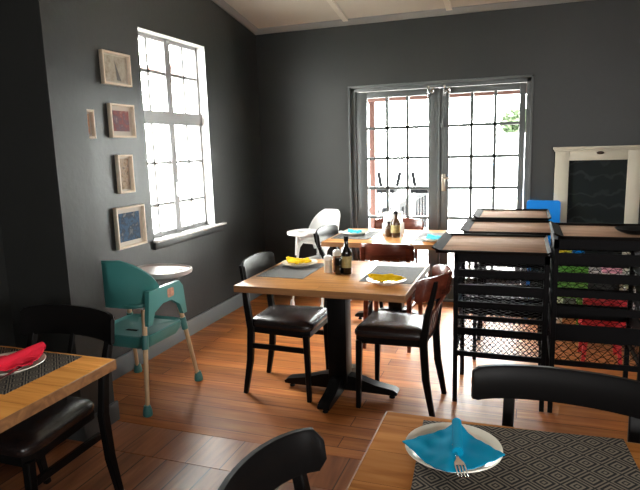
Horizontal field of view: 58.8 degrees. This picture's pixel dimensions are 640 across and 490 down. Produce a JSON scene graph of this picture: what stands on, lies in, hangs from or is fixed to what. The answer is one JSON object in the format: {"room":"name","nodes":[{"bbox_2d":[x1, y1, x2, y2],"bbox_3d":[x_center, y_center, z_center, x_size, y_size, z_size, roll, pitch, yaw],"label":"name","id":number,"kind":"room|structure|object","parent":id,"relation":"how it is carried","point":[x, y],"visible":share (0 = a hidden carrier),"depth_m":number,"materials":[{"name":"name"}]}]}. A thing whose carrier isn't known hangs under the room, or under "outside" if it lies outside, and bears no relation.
{"room":"cafe","nodes":[
{"label":"cafe","id":0,"kind":"room"},
{"bbox_2d":[0,0,113,413],"bbox_3d":[-1.462,-1.103,2.843,0.412,4.300,0.245,2,10,20],"label":"wall","id":1,"kind":"structure","parent":0,"point":[48,215],"depth_m":2.86,"materials":[{"name":"grey paint"}]},
{"bbox_2d":[67,400,119,441],"bbox_3d":[-1.395,0.959,3.192,0.428,0.115,0.276,2,10,20],"label":"baseboard","id":2,"kind":"structure","parent":1,"relation":"attached to","point":[90,429],"depth_m":3.06,"materials":[{"name":"grey paint"}]},
{"bbox_2d":[0,0,264,358],"bbox_3d":[-2.035,-0.974,2.186,0.220,4.300,8.220,2,10,20],"label":"wall","id":3,"kind":"structure","parent":0,"point":[215,259],"depth_m":4.65,"materials":[{"name":"grey paint"}]},
{"bbox_2d":[87,109,95,138],"bbox_3d":[-1.458,-0.737,3.451,0.030,0.177,0.233,2,10,20],"label":"picture frame","id":4,"kind":"object","parent":3,"relation":"attached to","point":[90,113],"visible":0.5,"depth_m":3.54,"materials":[{"name":"brown wood"}]},
{"bbox_2d":[87,114,89,133],"bbox_3d":[-1.466,-0.737,3.454,0.002,0.123,0.179,2,10,20],"label":"print","id":5,"kind":"object","parent":4,"relation":"attached to","point":[88,115],"depth_m":3.53},
{"bbox_2d":[98,49,132,86],"bbox_3d":[-1.343,-1.159,3.740,0.030,0.210,0.277,2,10,20],"label":"picture frame","id":6,"kind":"object","parent":3,"relation":"attached to","point":[115,67],"visible":1,"depth_m":3.74,"materials":[{"name":"brown wood"}]},
{"bbox_2d":[104,54,127,83],"bbox_3d":[-1.350,-1.159,3.742,0.002,0.164,0.231,2,10,20],"label":"print","id":7,"kind":"object","parent":6,"relation":"attached to","point":[115,65],"depth_m":3.75,"materials":[{"name":"grey"}]},
{"bbox_2d":[106,103,136,137],"bbox_3d":[-1.328,-0.831,3.811,0.030,0.220,0.245,2,10,20],"label":"picture frame","id":8,"kind":"object","parent":3,"relation":"attached to","point":[121,117],"visible":1,"depth_m":3.81,"materials":[{"name":"brown wood"}]},
{"bbox_2d":[112,110,129,130],"bbox_3d":[-1.335,-0.832,3.814,0.002,0.134,0.159,2,10,20],"label":"print","id":9,"kind":"object","parent":8,"relation":"attached to","point":[121,118],"depth_m":3.81},
{"bbox_2d":[114,155,135,193],"bbox_3d":[-1.322,-0.483,3.858,0.030,0.257,0.152,2,10,20],"label":"picture frame","id":10,"kind":"object","parent":3,"relation":"attached to","point":[124,166],"visible":1,"depth_m":3.86,"materials":[{"name":"brown wood"}]},
{"bbox_2d":[120,158,130,189],"bbox_3d":[-1.329,-0.483,3.860,0.002,0.207,0.102,2,10,20],"label":"print","id":11,"kind":"object","parent":10,"relation":"attached to","point":[125,163],"depth_m":3.87},
{"bbox_2d":[113,204,147,249],"bbox_3d":[-1.308,-0.129,3.928,0.030,0.281,0.303,2,10,20],"label":"picture frame","id":12,"kind":"object","parent":3,"relation":"attached to","point":[130,229],"visible":1,"depth_m":3.93,"materials":[{"name":"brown wood"}]},
{"bbox_2d":[118,211,140,242],"bbox_3d":[-1.315,-0.129,3.931,0.002,0.195,0.217,2,10,20],"label":"print","id":13,"kind":"object","parent":12,"relation":"attached to","point":[129,221],"depth_m":3.93},
{"bbox_2d":[137,27,226,249],"bbox_3d":[-1.162,-0.833,4.590,0.255,1.580,1.055,2,10,20],"label":"window","id":14,"kind":"structure","parent":3,"relation":"in","point":[194,120],"depth_m":4.68,"materials":[{"name":"white paint"}]},
{"bbox_2d":[112,293,261,380],"bbox_3d":[-1.054,0.674,4.739,0.018,0.135,2.945,2,10,20],"label":"baseboard","id":15,"kind":"structure","parent":3,"relation":"attached to","point":[125,363],"depth_m":4.60,"materials":[{"name":"grey paint"}]},
{"bbox_2d":[212,0,257,33],"bbox_3d":[-1.116,-2.126,4.255,0.060,0.563,2.940,2,10,20],"label":"crown molding","id":16,"kind":"structure","parent":3,"relation":"attached to","point":[225,6],"depth_m":5.22,"materials":[{"name":"grey paint"}]},
{"bbox_2d":[0,441,327,489],"bbox_3d":[0.281,1.573,-0.164,6.307,0.060,4.994,2,10,20],"label":"floor","id":17,"kind":"structure","parent":0,"point":[89,470],"depth_m":2.69,"materials":[{"name":"wood"}]},
{"bbox_2d":[0,346,116,432],"bbox_3d":[-1.299,0.846,1.949,0.890,0.750,0.800,2,10,20],"label":"dining table","id":18,"kind":"object","parent":17,"relation":"on","point":[29,399],"visible":0.77,"depth_m":1.88,"materials":[{"name":"brown wood"}]},
{"bbox_2d":[0,347,81,394],"bbox_3d":[-1.169,0.442,2.055,0.460,0.002,0.345,2,10,20],"label":"placemat","id":19,"kind":"object","parent":18,"relation":"on","point":[53,361],"visible":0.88,"depth_m":2.01,"materials":[{"name":"fabric"}]},
{"bbox_2d":[0,351,45,375],"bbox_3d":[-1.111,0.430,2.037,0.236,0.023,0.236,2,10,20],"label":"plate","id":20,"kind":"object","parent":19,"relation":"on","point":[42,358],"visible":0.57,"depth_m":2.02,"materials":[{"name":"beige"}]},
{"bbox_2d":[0,366,23,380],"bbox_3d":[-1.048,0.438,1.896,0.016,0.006,0.170,-1,10,6],"label":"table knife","id":21,"kind":"object","parent":20,"relation":"on","point":[19,367],"visible":1,"depth_m":1.92,"materials":[{"name":"silver metal"}]},
{"bbox_2d":[0,342,45,370],"bbox_3d":[-1.087,0.402,2.033,0.143,0.037,0.224,-3,10,-8],"label":"paper napkin","id":22,"kind":"object","parent":20,"relation":"on","point":[26,356],"visible":1,"depth_m":2.03,"materials":[{"name":"paper"}]},
{"bbox_2d":[0,304,123,489],"bbox_3d":[-1.151,0.727,2.325,0.510,0.855,0.516,2,10,20],"label":"dining chair","id":23,"kind":"object","parent":17,"relation":"on","point":[25,444],"visible":0.82,"depth_m":2.37,"materials":[{"name":"black wood"}]},
{"bbox_2d":[0,396,93,456],"bbox_3d":[-1.169,0.695,2.271,0.402,0.068,0.413,2,10,20],"label":"seat cushion","id":24,"kind":"object","parent":23,"relation":"on","point":[35,434],"depth_m":2.16,"materials":[{"name":"black leather"}]},
{"bbox_2d":[217,427,326,489],"bbox_3d":[0.074,0.889,1.143,0.514,0.865,0.503,2,10,20],"label":"dining chair","id":25,"kind":"object","parent":17,"relation":"on","point":[293,454],"visible":1,"depth_m":1.28,"materials":[{"name":"black wood"}]},
{"bbox_2d":[346,411,639,489],"bbox_3d":[0.485,0.944,1.075,0.955,0.750,1.000,2,10,20],"label":"dining table","id":26,"kind":"object","parent":17,"relation":"on","point":[386,464],"visible":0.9,"depth_m":1.39,"materials":[{"name":"orange wood"}]},
{"bbox_2d":[411,420,639,489],"bbox_3d":[0.482,0.517,1.338,0.500,0.002,0.345,1,10,15],"label":"placemat","id":27,"kind":"object","parent":26,"relation":"on","point":[532,460],"visible":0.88,"depth_m":1.32,"materials":[{"name":"fabric"}]},
{"bbox_2d":[405,422,502,472],"bbox_3d":[0.325,0.499,1.388,0.234,0.023,0.234,2,10,20],"label":"plate","id":28,"kind":"object","parent":27,"relation":"on","point":[487,438],"visible":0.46,"depth_m":1.43,"materials":[{"name":"beige"}]},
{"bbox_2d":[402,418,504,472],"bbox_3d":[0.317,0.477,1.358,0.178,0.032,0.173,-7,11,-26],"label":"paper napkin","id":29,"kind":"object","parent":28,"relation":"on","point":[437,449],"visible":0.99,"depth_m":1.35,"materials":[{"name":"paper"}]},
{"bbox_2d":[454,452,468,477],"bbox_3d":[0.314,0.489,1.290,0.025,0.012,0.126,-1,10,3],"label":"fork","id":30,"kind":"object","parent":29,"relation":"in","point":[458,462],"visible":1,"depth_m":1.27,"materials":[{"name":"silver metal"}]},
{"bbox_2d":[471,364,639,442],"bbox_3d":[0.638,0.818,1.503,0.549,0.851,0.507,3,11,25],"label":"dining chair","id":31,"kind":"object","parent":17,"relation":"on","point":[510,382],"visible":0.91,"depth_m":1.65,"materials":[{"name":"black wood"}]},
{"bbox_2d":[65,421,360,489],"bbox_3d":[1.163,1.129,2.280,6.307,0.060,0.271,2,10,20],"label":"floor strip","id":32,"kind":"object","parent":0,"point":[337,472],"depth_m":2.90,"materials":[{"name":"wood"}]},
{"bbox_2d":[224,0,516,27],"bbox_3d":[0.759,-2.100,0.855,6.307,1.552,8.440,2,10,20],"label":"ceiling","id":33,"kind":"structure","parent":0,"point":[261,13],"depth_m":5.05,"materials":[{"name":"beige paint"}]},
{"bbox_2d":[326,0,347,21],"bbox_3d":[-1.110,-2.105,1.501,0.050,1.395,7.950,2,10,20],"label":"batten","id":34,"kind":"object","parent":33,"relation":"attached to","point":[332,3],"visible":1,"depth_m":5.06,"materials":[{"name":"beige paint"}]},
{"bbox_2d":[443,0,451,10],"bbox_3d":[-0.215,-2.077,1.183,0.050,1.395,7.950,2,10,20],"label":"batten","id":35,"kind":"object","parent":33,"relation":"attached to","point":[447,3],"visible":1,"depth_m":4.87,"materials":[{"name":"beige paint"}]},
{"bbox_2d":[113,294,638,459],"bbox_3d":[1.711,0.853,3.799,6.307,0.060,2.998,2,10,20],"label":"floor","id":36,"kind":"structure","parent":0,"point":[217,405],"depth_m":3.55,"materials":[{"name":"wood"}]},
{"bbox_2d":[101,260,202,417],"bbox_3d":[-1.120,0.478,3.612,0.548,0.905,0.731,2,10,21],"label":"high chair","id":37,"kind":"object","parent":36,"relation":"on","point":[127,286],"visible":0.87,"depth_m":3.35,"materials":[{"name":"teal plastic"}]},
{"bbox_2d":[113,314,180,348],"bbox_3d":[-1.140,0.541,3.564,0.428,0.088,0.419,2,10,21],"label":"seat","id":38,"kind":"object","parent":37,"relation":"attached to","point":[128,328],"depth_m":3.50,"materials":[{"name":"teal plastic"}]},
{"bbox_2d":[137,264,191,278],"bbox_3d":[-1.057,0.173,3.751,0.420,0.034,0.330,2,10,20],"label":"tray","id":39,"kind":"object","parent":37,"relation":"on","point":[157,271],"depth_m":3.75,"materials":[{"name":"beige plastic"}]},
{"bbox_2d":[239,251,328,402],"bbox_3d":[-0.211,0.488,3.578,0.468,0.850,0.440,2,10,20],"label":"dining chair","id":40,"kind":"object","parent":36,"relation":"on","point":[297,321],"visible":0.84,"depth_m":3.47,"materials":[{"name":"black wood"}]},
{"bbox_2d":[253,305,326,332],"bbox_3d":[-0.186,0.446,3.562,0.413,0.068,0.402,2,10,20],"label":"seat cushion","id":41,"kind":"object","parent":40,"relation":"on","point":[276,318],"depth_m":3.45,"materials":[{"name":"black leather"}]},
{"bbox_2d":[287,209,351,306],"bbox_3d":[-0.034,0.133,5.444,0.406,0.905,0.614,6,12,38],"label":"high chair","id":42,"kind":"object","parent":36,"relation":"on","point":[325,217],"visible":0.48,"depth_m":5.50,"materials":[{"name":"white plastic"}]},
{"bbox_2d":[287,229,316,236],"bbox_3d":[-0.145,-0.113,5.268,0.311,0.034,0.277,6,13,39],"label":"tray","id":43,"kind":"object","parent":42,"relation":"on","point":[296,232],"depth_m":5.25,"materials":[{"name":"white plastic"}]},
{"bbox_2d":[307,255,332,259],"bbox_3d":[0.000,0.178,5.494,0.317,0.088,0.352,6,12,38],"label":"shelf","id":44,"kind":"object","parent":42,"relation":"attached to","point":[316,256],"depth_m":5.64,"materials":[{"name":"white plastic"}]},
{"bbox_2d":[234,259,429,412],"bbox_3d":[0.120,0.543,3.480,0.975,0.750,0.820,2,10,20],"label":"dining table","id":45,"kind":"object","parent":36,"relation":"on","point":[338,290],"visible":0.89,"depth_m":3.38,"materials":[{"name":"brown wood"}]},
{"bbox_2d":[256,263,323,278],"bbox_3d":[-0.168,0.155,3.562,0.300,0.002,0.440,2,10,20],"label":"placemat","id":46,"kind":"object","parent":45,"relation":"on","point":[280,271],"visible":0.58,"depth_m":3.50,"materials":[{"name":"fabric"}]},
{"bbox_2d":[281,258,317,266],"bbox_3d":[-0.133,0.119,3.688,0.236,0.023,0.236,2,10,20],"label":"plate","id":47,"kind":"object","parent":46,"relation":"on","point":[313,261],"visible":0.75,"depth_m":3.67,"materials":[{"name":"beige"}]},
{"bbox_2d":[286,256,311,263],"bbox_3d":[-0.138,0.098,3.686,0.177,0.030,0.146,-1,10,1],"label":"paper napkin","id":48,"kind":"object","parent":47,"relation":"on","point":[289,259],"visible":1,"depth_m":3.66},
{"bbox_2d":[324,255,331,272],"bbox_3d":[0.049,0.114,3.460,0.052,0.105,0.051,2,10,20],"label":"shaker","id":49,"kind":"object","parent":45,"relation":"on","point":[327,258],"visible":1,"depth_m":3.44,"materials":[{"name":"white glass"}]},
{"bbox_2d":[333,249,340,271],"bbox_3d":[0.103,0.095,3.474,0.052,0.135,0.051,2,10,20],"label":"shaker","id":50,"kind":"object","parent":45,"relation":"on","point":[336,252],"visible":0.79,"depth_m":3.45,"materials":[{"name":"clear glass"}]},
{"bbox_2d":[333,256,340,271],"bbox_3d":[0.104,0.112,3.477,0.052,0.100,0.051,2,10,20],"label":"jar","id":51,"kind":"object","parent":50,"relation":"on","point":[334,257],"depth_m":3.46,"materials":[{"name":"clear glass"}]},
{"bbox_2d":[335,257,341,274],"bbox_3d":[0.111,0.126,3.396,0.034,0.100,0.034,2,10,20],"label":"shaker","id":52,"kind":"object","parent":45,"relation":"on","point":[338,264],"visible":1,"depth_m":3.38,"materials":[{"name":"black metal"}]},
{"bbox_2d":[341,236,351,274],"bbox_3d":[0.158,0.060,3.394,0.063,0.228,0.063,2,10,20],"label":"sauce bottle","id":53,"kind":"object","parent":45,"relation":"on","point":[346,255],"visible":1,"depth_m":3.38,"materials":[{"name":"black glass"}]},
{"bbox_2d":[360,265,424,283],"bbox_3d":[0.435,0.172,3.363,0.300,0.002,0.440,2,10,20],"label":"placemat","id":54,"kind":"object","parent":45,"relation":"on","point":[410,273],"visible":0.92,"depth_m":3.41,"materials":[{"name":"fabric"}]},
{"bbox_2d":[366,274,405,285],"bbox_3d":[0.367,0.198,3.144,0.220,0.023,0.220,2,10,20],"label":"plate","id":55,"kind":"object","parent":54,"relation":"on","point":[386,283],"visible":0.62,"depth_m":3.11,"materials":[{"name":"beige"}]},
{"bbox_2d":[367,274,405,281],"bbox_3d":[0.366,0.176,3.141,0.146,0.031,0.177,-6,11,-23],"label":"paper napkin","id":56,"kind":"object","parent":55,"relation":"on","point":[379,277],"visible":1,"depth_m":3.12,"materials":[{"name":"paper"}]},
{"bbox_2d":[313,225,382,314],"bbox_3d":[0.257,0.260,4.899,0.516,0.828,0.530,2,10,20],"label":"dining chair","id":57,"kind":"object","parent":36,"relation":"on","point":[322,233],"visible":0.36,"depth_m":4.87,"materials":[{"name":"black wood"}]},
{"bbox_2d":[360,243,422,352],"bbox_3d":[0.549,0.351,4.343,0.403,0.818,0.516,2,10,20],"label":"dining chair","id":58,"kind":"object","parent":36,"relation":"on","point":[381,252],"visible":0.43,"depth_m":4.08,"materials":[{"name":"brown wood"}]},
{"bbox_2d":[321,228,462,318],"bbox_3d":[0.651,0.293,4.849,1.060,0.750,0.790,2,10,20],"label":"dining table","id":59,"kind":"object","parent":36,"relation":"on","point":[409,235],"visible":0.37,"depth_m":4.69,"materials":[{"name":"brown wood"}]},
{"bbox_2d":[331,231,380,239],"bbox_3d":[0.317,-0.089,4.906,0.320,0.002,0.460,2,10,20],"label":"placemat","id":60,"kind":"object","parent":59,"relation":"on","point":[369,234],"visible":0.72,"depth_m":4.83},
{"bbox_2d":[342,230,367,235],"bbox_3d":[0.301,-0.104,4.920,0.230,0.023,0.230,2,10,20],"label":"plate","id":61,"kind":"object","parent":60,"relation":"on","point":[346,232],"visible":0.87,"depth_m":4.91,"materials":[{"name":"beige"}]},
{"bbox_2d":[348,228,361,232],"bbox_3d":[0.300,-0.123,4.917,0.120,0.024,0.160,-1,10,5],"label":"paper napkin","id":62,"kind":"object","parent":61,"relation":"on","point":[349,230],"visible":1,"depth_m":4.89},
{"bbox_2d":[385,221,390,236],"bbox_3d":[0.578,-0.134,4.761,0.060,0.125,0.060,2,10,20],"label":"sauce bottle","id":63,"kind":"object","parent":59,"relation":"on","point":[388,227],"visible":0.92,"depth_m":4.74,"materials":[{"name":"brown glass"}]},
{"bbox_2d":[382,212,403,234],"bbox_3d":[0.627,-0.187,4.873,0.180,0.190,0.060,2,10,20],"label":"napkin holder","id":64,"kind":"object","parent":59,"relation":"on","point":[387,216],"visible":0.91,"depth_m":4.85,"materials":[{"name":"white plastic"}]},
{"bbox_2d":[391,211,400,237],"bbox_3d":[0.628,-0.173,4.714,0.081,0.215,0.081,2,10,20],"label":"sauce bottle","id":65,"kind":"object","parent":59,"relation":"on","point":[395,223],"visible":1,"depth_m":4.69,"materials":[{"name":"brown glass"}]},
{"bbox_2d":[413,233,443,241],"bbox_3d":[0.957,-0.063,4.647,0.320,0.002,0.460,2,10,20],"label":"placemat","id":66,"kind":"object","parent":59,"relation":"on","point":[419,238],"visible":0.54,"depth_m":4.72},
{"bbox_2d":[422,236,437,241],"bbox_3d":[0.910,-0.045,4.473,0.220,0.023,0.220,2,10,20],"label":"plate","id":67,"kind":"object","parent":66,"relation":"on","point":[424,237],"visible":0.49,"depth_m":4.45,"materials":[{"name":"beige"}]},
{"bbox_2d":[426,234,440,239],"bbox_3d":[0.910,-0.065,4.470,0.192,0.024,0.144,5,12,32],"label":"paper napkin","id":68,"kind":"object","parent":67,"relation":"on","point":[428,236],"visible":0.76,"depth_m":4.47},
{"bbox_2d":[373,218,423,304],"bbox_3d":[0.688,0.190,5.215,0.471,0.833,0.475,2,10,20],"label":"dining chair","id":69,"kind":"object","parent":36,"relation":"on","point":[409,223],"visible":0.15,"depth_m":5.30,"materials":[{"name":"brown wood"}]},
{"bbox_2d":[373,256,415,262],"bbox_3d":[0.676,0.144,5.177,0.402,0.068,0.413,2,10,20],"label":"seat cushion","id":70,"kind":"object","parent":69,"relation":"on","point":[414,261],"depth_m":5.07,"materials":[{"name":"black leather"}]},
{"bbox_2d":[355,264,452,416],"bbox_3d":[0.505,0.529,3.324,0.526,0.813,0.444,2,11,23],"label":"dining chair","id":71,"kind":"object","parent":36,"relation":"on","point":[379,328],"visible":1,"depth_m":3.19,"materials":[{"name":"black wood"}]},
{"bbox_2d":[355,311,434,340],"bbox_3d":[0.451,0.466,3.335,0.413,0.068,0.402,2,11,23],"label":"seat cushion","id":72,"kind":"object","parent":71,"relation":"on","point":[379,325],"depth_m":3.22,"materials":[{"name":"black leather"}]},
{"bbox_2d":[412,297,472,301],"bbox_3d":[1.157,0.528,5.637,1.650,0.032,0.250,2,10,20],"label":"threshold","id":73,"kind":"object","parent":36,"relation":"on","point":[444,300],"visible":0.01,"depth_m":5.49,"materials":[{"name":"grey paint"}]},
{"bbox_2d":[452,253,549,411],"bbox_3d":[1.081,0.455,3.405,0.505,0.893,0.440,2,10,20],"label":"wire rack","id":74,"kind":"object","parent":36,"relation":"on","point":[499,309],"visible":0.92,"depth_m":3.22,"materials":[{"name":"black metal"}]},
{"bbox_2d":[431,232,551,256],"bbox_3d":[1.030,-0.014,3.395,0.636,0.036,0.590,2,10,20],"label":"serving tray","id":75,"kind":"object","parent":74,"relation":"on","point":[458,243],"visible":1,"depth_m":3.36,"materials":[{"name":"black"}]},
{"bbox_2d":[458,335,540,357],"bbox_3d":[1.085,0.608,3.431,0.480,0.002,0.414,2,10,20],"label":"shelf","id":76,"kind":"object","parent":74,"relation":"attached to","point":[460,353],"depth_m":3.30,"materials":[{"name":"black metal"}]},
{"bbox_2d":[458,299,541,319],"bbox_3d":[1.079,0.388,3.393,0.480,0.002,0.414,2,10,20],"label":"shelf","id":77,"kind":"object","parent":74,"relation":"attached to","point":[472,317],"depth_m":3.31,"materials":[{"name":"black metal"}]},
{"bbox_2d":[458,313,541,332],"bbox_3d":[1.081,0.479,3.409,0.480,0.002,0.414,2,10,20],"label":"shelf","id":78,"kind":"object","parent":74,"relation":"attached to","point":[459,331],"depth_m":3.44,"materials":[{"name":"black metal"}]},
{"bbox_2d":[458,294,542,305],"bbox_3d":[1.077,0.321,3.382,0.480,0.002,0.414,2,10,20],"label":"shelf","id":79,"kind":"object","parent":74,"relation":"attached to","point":[459,303],"depth_m":3.33,"materials":[{"name":"black metal"}]},
{"bbox_2d":[460,262,543,272],"bbox_3d":[1.071,0.142,3.352,0.480,0.002,0.414,2,10,20],"label":"shelf","id":80,"kind":"object","parent":74,"relation":"attached to","point":[462,263],"depth_m":3.42,"materials":[{"name":"black metal"}]},
{"bbox_2d":[460,277,543,287],"bbox_3d":[1.074,0.241,3.368,0.480,0.002,0.414,2,10,20],"label":"shelf","id":81,"kind":"object","parent":74,"relation":"attached to","point":[462,278],"depth_m":3.48,"materials":[{"name":"black metal"}]},
{"bbox_2d":[472,262,541,359],"bbox_3d":[1.350,0.331,4.049,0.465,0.905,0.440,2,10,20],"label":"wire rack","id":82,"kind":"object","parent":36,"relation":"on","point":[512,265],"visible":0.12,"depth_m":4.15,"materials":[{"name":"black metal"}]},
{"bbox_2d":[459,218,550,235],"bbox_3d":[1.308,-0.131,3.964,0.596,0.036,0.550,2,10,20],"label":"serving tray","id":83,"kind":"object","parent":82,"relation":"on","point":[522,227],"visible":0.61,"depth_m":3.94,"materials":[{"name":"black"}]},
{"bbox_2d":[481,266,541,270],"bbox_3d":[1.346,0.195,4.025,0.440,0.002,0.414,2,10,20],"label":"shelf","id":84,"kind":"object","parent":82,"relation":"attached to","point":[484,266],"depth_m":4.16,"materials":[{"name":"black metal"}]},
{"bbox_2d":[481,220,539,332],"bbox_3d":[1.543,0.224,4.574,0.460,0.928,0.440,2,10,20],"label":"wire rack","id":85,"kind":"object","parent":36,"relation":"on","point":[539,220],"visible":0.02,"depth_m":4.51,"materials":[{"name":"black metal"}]},
{"bbox_2d":[472,208,550,220],"bbox_3d":[1.510,-0.248,4.479,0.566,0.036,0.540,2,10,20],"label":"serving tray","id":86,"kind":"object","parent":85,"relation":"on","point":[479,214],"visible":1,"depth_m":4.44,"materials":[{"name":"black"}]},
{"bbox_2d":[525,200,560,318],"bbox_3d":[1.905,0.128,4.878,0.275,0.996,0.297,2,10,20],"label":"child chair","id":87,"kind":"object","parent":36,"relation":"on","point":[554,206],"visible":0.06,"depth_m":4.91,"materials":[{"name":"blue plastic"}]},
{"bbox_2d":[558,266,588,324],"bbox_3d":[1.826,0.396,4.227,0.265,0.691,0.293,2,10,20],"label":"child chair","id":88,"kind":"object","parent":36,"relation":"on","point":[564,267],"visible":0.02,"depth_m":4.06,"materials":[{"name":"green plastic"}]},
{"bbox_2d":[546,229,639,412],"bbox_3d":[1.551,0.425,3.230,0.460,0.985,0.440,2,10,20],"label":"wire rack","id":89,"kind":"object","parent":36,"relation":"on","point":[627,337],"visible":0.89,"depth_m":3.04,"materials":[{"name":"black metal"}]},
{"bbox_2d":[557,317,629,327],"bbox_3d":[1.552,0.480,3.239,0.435,0.002,0.414,2,10,20],"label":"shelf","id":90,"kind":"object","parent":89,"relation":"attached to","point":[616,319],"depth_m":3.39,"materials":[{"name":"black metal"}]},
{"bbox_2d":[549,221,639,240],"bbox_3d":[1.573,-0.081,3.147,0.546,0.036,0.485,2,10,20],"label":"serving tray","id":91,"kind":"object","parent":89,"relation":"on","point":[566,231],"visible":1,"depth_m":3.13,"materials":[{"name":"black"}]},
{"bbox_2d":[614,225,639,234],"bbox_3d":[1.693,-0.077,3.042,0.210,0.029,0.210,2,10,20],"label":"dish","id":92,"kind":"object","parent":91,"relation":"on","point":[629,229],"visible":1,"depth_m":3.09,"materials":[{"name":"black metal"}]},
{"bbox_2d":[555,340,636,365],"bbox_3d":[1.556,0.623,3.264,0.435,0.002,0.414,2,10,20],"label":"shelf","id":93,"kind":"object","parent":89,"relation":"attached to","point":[557,362],"depth_m":3.19,"materials":[{"name":"black metal"}]},
{"bbox_2d":[559,249,634,254],"bbox_3d":[1.540,0.065,3.168,0.435,0.002,0.414,2,10,20],"label":"shelf","id":94,"kind":"object","parent":89,"relation":"attached to","point":[617,251],"depth_m":3.32,"materials":[{"name":"black metal"}]},
{"bbox_2d":[558,265,636,274],"bbox_3d":[1.543,0.160,3.185,0.435,0.002,0.414,2,10,20],"label":"shelf","id":95,"kind":"object","parent":89,"relation":"attached to","point":[632,269],"depth_m":3.32,"materials":[{"name":"black metal"}]},
{"bbox_2d":[557,297,637,309],"bbox_3d":[1.548,0.333,3.214,0.435,0.002,0.414,2,10,20],"label":"shelf","id":96,"kind":"object","parent":89,"relation":"attached to","point":[635,303],"depth_m":3.19,"materials":[{"name":"black metal"}]},
{"bbox_2d":[558,282,638,292],"bbox_3d":[1.545,0.242,3.199,0.435,0.002,0.414,2,10,20],"label":"shelf","id":97,"kind":"object","parent":89,"relation":"attached to","point":[635,287],"depth_m":3.20,"materials":[{"name":"black metal"}]},
{"bbox_2d":[553,145,639,289],"bbox_3d":[2.352,-0.115,4.879,0.700,1.447,0.080,2,10,20],"label":"blackboard","id":98,"kind":"object","parent":36,"relation":"on","point":[593,184],"visible":0.66,"depth_m":4.81,"materials":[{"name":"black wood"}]},
{"bbox_2d":[556,267,636,322],"bbox_3d":[2.173,0.440,4.516,0.560,0.485,0.320,2,10,20],"label":"table","id":99,"kind":"object","parent":36,"relation":"on","point":[595,269],"visible":0.1,"depth_m":4.47,"materials":[{"name":"white plastic"}]},
{"bbox_2d":[601,268,622,273],"bbox_3d":[2.255,0.162,4.393,0.140,0.100,0.100,2,10,20],"label":"block","id":100,"kind":"object","parent":99,"relation":"on","point":[608,269],"visible":0.27,"depth_m":4.35,"materials":[{"name":"pink plastic"}]},
{"bbox_2d":[577,298,626,364],"bbox_3d":[1.932,0.555,3.906,0.270,0.482,0.291,2,10,20],"label":"child chair","id":101,"kind":"object","parent":36,"relation":"on","point":[618,347],"visible":0.27,"depth_m":3.77,"materials":[{"name":"red plastic"}]},
{"bbox_2d":[256,0,639,292],"bbox_3d":[2.273,-1.554,4.840,6.087,4.300,0.220,2,10,20],"label":"wall","id":102,"kind":"structure","parent":0,"point":[583,57],"depth_m":5.14,"materials":[{"name":"grey paint"}]},
{"bbox_2d":[356,86,440,296],"bbox_3d":[0.754,-0.483,5.513,0.811,2.020,0.089,2,10,20],"label":"door","id":103,"kind":"structure","parent":102,"relation":"in","point":[433,94],"depth_m":5.45,"materials":[{"name":"grey paint"}]},
{"bbox_2d":[255,0,588,34],"bbox_3d":[2.108,-2.038,4.661,5.867,0.067,0.060,2,10,20],"label":"crown molding","id":104,"kind":"structure","parent":102,"relation":"attached to","point":[519,3],"depth_m":5.10,"materials":[{"name":"grey paint"}]},
{"bbox_2d":[348,74,533,297],"bbox_3d":[1.105,-0.485,5.403,1.674,2.070,0.138,2,10,20],"label":"door frame","id":105,"kind":"structure","parent":102,"relation":"attached to","point":[529,79],"depth_m":5.24,"materials":[{"name":"grey paint"}]},
{"bbox_2d":[440,82,526,298],"bbox_3d":[1.477,-0.459,5.247,0.750,2.020,0.108,2,10,20],"label":"door","id":106,"kind":"structure","parent":102,"relation":"in","point":[445,91],"depth_m":5.21,"materials":[{"name":"grey paint"}]},
{"bbox_2d":[563,298,636,309],"bbox_3d":[2.190,0.514,5.117,5.867,0.135,0.018,2,10,20],"label":"baseboard","id":107,"kind":"structure","parent":102,"relation":"attached to","point":[573,299],"depth_m":5.09,"materials":[{"name":"grey paint"}]},
{"label":"outside","id":108,"kind":"structure","parent":0,"visible":0},
{"bbox_2d":[149,161,516,276],"bbox_3d":[11.027,-3.931,30.709,80.000,0.040,54.350,2,10,20],"label":"ground","id":109,"kind":"structure","parent":108,"point":[457,207],"depth_m":16.70,"materials":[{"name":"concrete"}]},
{"bbox_2d":[141,64,526,228],"bbox_3d":[1.701,-0.793,6.215,7.400,2.570,1.570,2,10,20],"label":"veranda","id":110,"kind":"object","parent":109,"relation":"on","point":[174,67],"visible":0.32,"depth_m":6.98,"materials":[{"name":"brown brick"}]},
{"bbox_2d":[376,172,401,214],"bbox_3d":[0.915,-0.360,7.747,0.350,1.248,0.370,2,10,20],"label":"bar stool","id":111,"kind":"object","parent":109,"relation":"on","point":[380,191],"visible":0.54,"depth_m":7.74,"materials":[{"name":"black"}]},
{"bbox_2d":[369,193,426,227],"bbox_3d":[0.573,-0.505,10.136,2.270,0.745,3.451,2,10,20],"label":"railing","id":112,"kind":"object","parent":109,"relation":"on","point":[421,198],"visible":0.27,"depth_m":10.28,"materials":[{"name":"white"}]},
{"bbox_2d":[410,172,427,215],"bbox_3d":[1.357,-0.346,7.590,0.350,1.248,0.370,2,10,20],"label":"bar stool","id":113,"kind":"object","parent":109,"relation":"on","point":[412,191],"visible":0.29,"depth_m":7.47,"materials":[{"name":"black"}]},
{"bbox_2d":[417,133,524,198],"bbox_3d":[10.929,-2.055,14.153,17.000,1.850,0.250,2,10,20],"label":"wall","id":114,"kind":"structure","parent":109,"relation":"on","point":[506,143],"depth_m":16.29,"materials":[{"name":"grey"}]},
{"bbox_2d":[498,106,525,132],"bbox_3d":[6.154,-2.920,17.537,1.318,2.696,1.293,2,10,20],"label":"tree","id":115,"kind":"object","parent":109,"relation":"on","point":[513,115],"visible":0.31,"depth_m":17.19,"materials":[{"name":"green plant"}]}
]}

